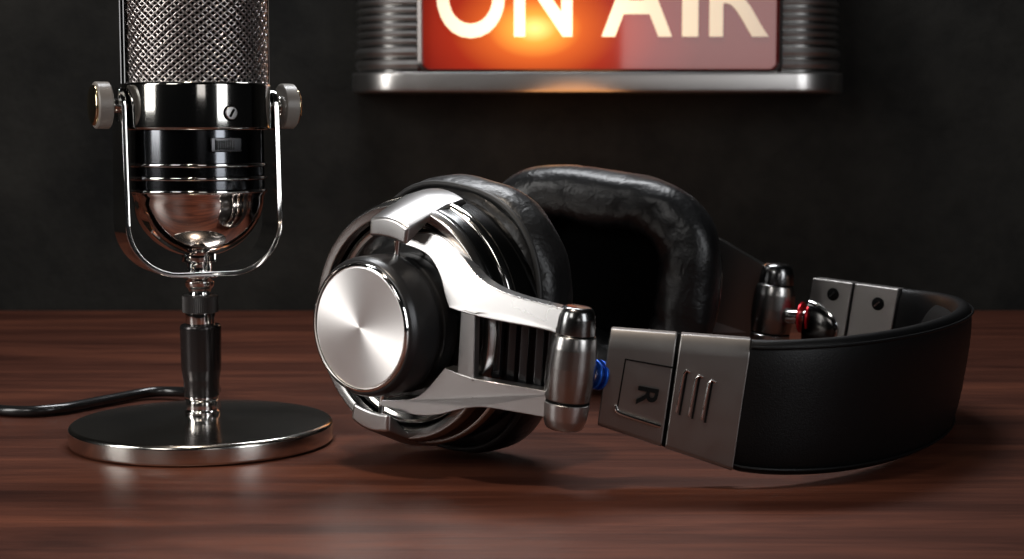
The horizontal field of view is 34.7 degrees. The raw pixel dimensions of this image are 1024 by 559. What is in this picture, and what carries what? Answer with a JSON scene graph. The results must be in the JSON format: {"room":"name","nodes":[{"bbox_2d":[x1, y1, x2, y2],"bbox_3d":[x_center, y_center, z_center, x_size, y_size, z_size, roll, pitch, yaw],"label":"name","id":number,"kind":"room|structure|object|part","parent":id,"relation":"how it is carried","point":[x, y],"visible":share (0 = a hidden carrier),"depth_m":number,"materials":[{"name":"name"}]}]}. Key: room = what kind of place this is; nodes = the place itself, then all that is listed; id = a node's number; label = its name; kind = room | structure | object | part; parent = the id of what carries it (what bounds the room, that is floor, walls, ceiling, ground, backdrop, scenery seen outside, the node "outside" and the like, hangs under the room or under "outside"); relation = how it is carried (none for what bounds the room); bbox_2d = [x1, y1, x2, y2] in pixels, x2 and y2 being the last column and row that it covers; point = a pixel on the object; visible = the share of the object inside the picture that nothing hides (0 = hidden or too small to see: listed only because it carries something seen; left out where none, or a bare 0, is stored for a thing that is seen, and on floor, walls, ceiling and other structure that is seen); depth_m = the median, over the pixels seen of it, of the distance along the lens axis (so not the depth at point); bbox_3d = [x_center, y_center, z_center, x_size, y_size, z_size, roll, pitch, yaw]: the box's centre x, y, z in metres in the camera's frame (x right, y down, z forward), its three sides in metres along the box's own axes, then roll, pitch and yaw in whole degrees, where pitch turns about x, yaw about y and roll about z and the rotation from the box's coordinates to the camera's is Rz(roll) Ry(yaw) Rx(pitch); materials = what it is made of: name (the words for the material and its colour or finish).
{"room":"studio","nodes":[
{"label":"studio","id":0,"kind":"room"},
{"bbox_2d":[0,0,1023,309],"bbox_3d":[0.000,-0.551,1.380,4.400,2.650,0.100,0,5,0],"label":"wall","id":1,"kind":"structure","parent":0,"point":[911,175],"depth_m":1.37,"materials":[{"name":"paint"}]},
{"bbox_2d":[353,0,842,93],"bbox_3d":[0.070,-0.226,1.323,0.399,0.150,0.075,0,5,0],"label":"sign","id":2,"kind":"object","parent":1,"relation":"attached to","point":[407,46],"visible":1,"depth_m":1.30,"materials":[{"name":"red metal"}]},
{"bbox_3d":[0.070,-0.159,1.329,0.399,0.016,0.075,0,5,0],"label":"frame rail","id":3,"kind":"part","parent":2,"relation":"part of","materials":[{"name":"silver metal"}]},
{"bbox_3d":[0.070,-0.224,1.296,0.283,0.116,0.003,0,5,0],"label":"glass panel","id":4,"kind":"part","parent":2,"relation":"part of","materials":[{"name":"red glass"}]},
{"bbox_3d":[0.000,0.956,-0.223,4.400,0.050,3.376,0,5,0],"label":"floor","id":5,"kind":"structure","parent":0,"visible":0},
{"bbox_2d":[0,310,1023,558],"bbox_3d":[0.000,0.458,0.794,2.400,0.750,1.256,0,5,0],"label":"desk","id":6,"kind":"object","parent":5,"relation":"on","point":[595,491],"visible":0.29,"depth_m":0.71,"materials":[{"name":"brown wood"}]},
{"bbox_2d":[0,386,220,416],"bbox_3d":[-0.385,0.059,0.879,0.470,0.029,0.117,0,5,0],"label":"microphone cable","id":7,"kind":"object","parent":6,"relation":"on","point":[160,391],"visible":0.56,"depth_m":0.90,"materials":[{"name":"black rubber"}]},
{"bbox_2d":[67,0,333,466],"bbox_3d":[-0.153,-0.057,0.798,0.129,0.275,0.129,0,5,4],"label":"microphone","id":8,"kind":"object","parent":6,"relation":"on","point":[203,117],"visible":1,"depth_m":0.77,"materials":[{"name":"silver metal"}]},
{"bbox_3d":[-0.194,-0.083,0.775,0.007,0.022,0.022,-3,6,-27],"label":"thumb knob","id":9,"kind":"part","parent":8,"relation":"part of","materials":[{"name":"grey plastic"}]},
{"bbox_2d":[119,0,268,83],"bbox_3d":[-0.153,-0.130,0.791,0.070,0.072,0.070,0,5,0],"label":"grille","id":10,"kind":"object","parent":8,"relation":"attached to","point":[161,41],"depth_m":0.76,"materials":[{"name":"silver metal"}]},
{"bbox_3d":[-0.153,-0.008,0.803,0.017,0.014,0.017,0,5,0],"label":"mounting post","id":11,"kind":"part","parent":8,"relation":"part of","materials":[{"name":"silver metal"}]},
{"bbox_3d":[-0.153,0.040,0.807,0.020,0.036,0.020,0,5,0],"label":"stem","id":12,"kind":"part","parent":8,"relation":"part of","materials":[{"name":"black metal"}]},
{"bbox_2d":[208,137,241,151],"bbox_3d":[-0.135,-0.063,0.770,0.016,0.007,0.004,-4,7,-34],"label":"switch plate","id":13,"kind":"object","parent":8,"relation":"attached to","point":[215,144],"depth_m":0.77,"materials":[{"name":"black metal"}]},
{"bbox_3d":[-0.112,-0.086,0.816,0.007,0.022,0.022,-3,6,-27],"label":"thumb knob","id":14,"kind":"part","parent":8,"relation":"part of","materials":[{"name":"silver metal"}]},
{"bbox_2d":[313,165,973,474],"bbox_3d":[0.085,0.010,0.846,0.295,0.133,0.351,2,6,18],"label":"headphones","id":15,"kind":"object","parent":6,"relation":"on","point":[455,312],"visible":1,"depth_m":0.73,"materials":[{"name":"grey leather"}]},
{"bbox_2d":[313,174,572,452],"bbox_3d":[-0.032,0.017,0.762,0.120,0.132,0.117,0,5,0],"label":"ear cup","id":16,"kind":"object","parent":15,"relation":"on","point":[438,308],"depth_m":0.72,"materials":[{"name":"silver metal"}]},
{"bbox_3d":[-0.020,0.050,0.718,0.096,0.024,0.020,3,6,30],"label":"yoke arm","id":17,"kind":"part","parent":15,"relation":"part of","materials":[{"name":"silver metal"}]},
{"bbox_3d":[-0.019,0.028,0.708,0.011,0.030,0.006,5,7,41],"label":"bridge plate","id":18,"kind":"part","parent":15,"relation":"part of","materials":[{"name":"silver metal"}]},
{"bbox_3d":[-0.015,0.000,0.711,0.088,0.033,0.022,11,10,26],"label":"yoke arm","id":19,"kind":"part","parent":15,"relation":"part of","materials":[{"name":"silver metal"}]},
{"bbox_3d":[0.005,0.031,0.710,0.042,0.031,0.007,11,10,26],"label":"ribbed panel","id":20,"kind":"part","parent":15,"relation":"part of","materials":[{"name":"black plastic"}]},
{"bbox_2d":[502,165,721,361],"bbox_3d":[0.049,-0.003,0.976,0.144,0.132,0.124,0,5,0],"label":"ear cup","id":21,"kind":"object","parent":15,"relation":"on","point":[643,253],"depth_m":0.94,"materials":[{"name":"black leather"}]},
{"bbox_3d":[0.108,0.029,1.006,0.095,0.026,0.020,1,6,14],"label":"yoke arm","id":22,"kind":"part","parent":15,"relation":"part of","materials":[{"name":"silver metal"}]},
{"bbox_3d":[0.123,0.008,0.997,0.066,0.080,0.018,16,10,15],"label":"plate","id":23,"kind":"part","parent":15,"relation":"part of","materials":[{"name":"grey metal"}]}
]}

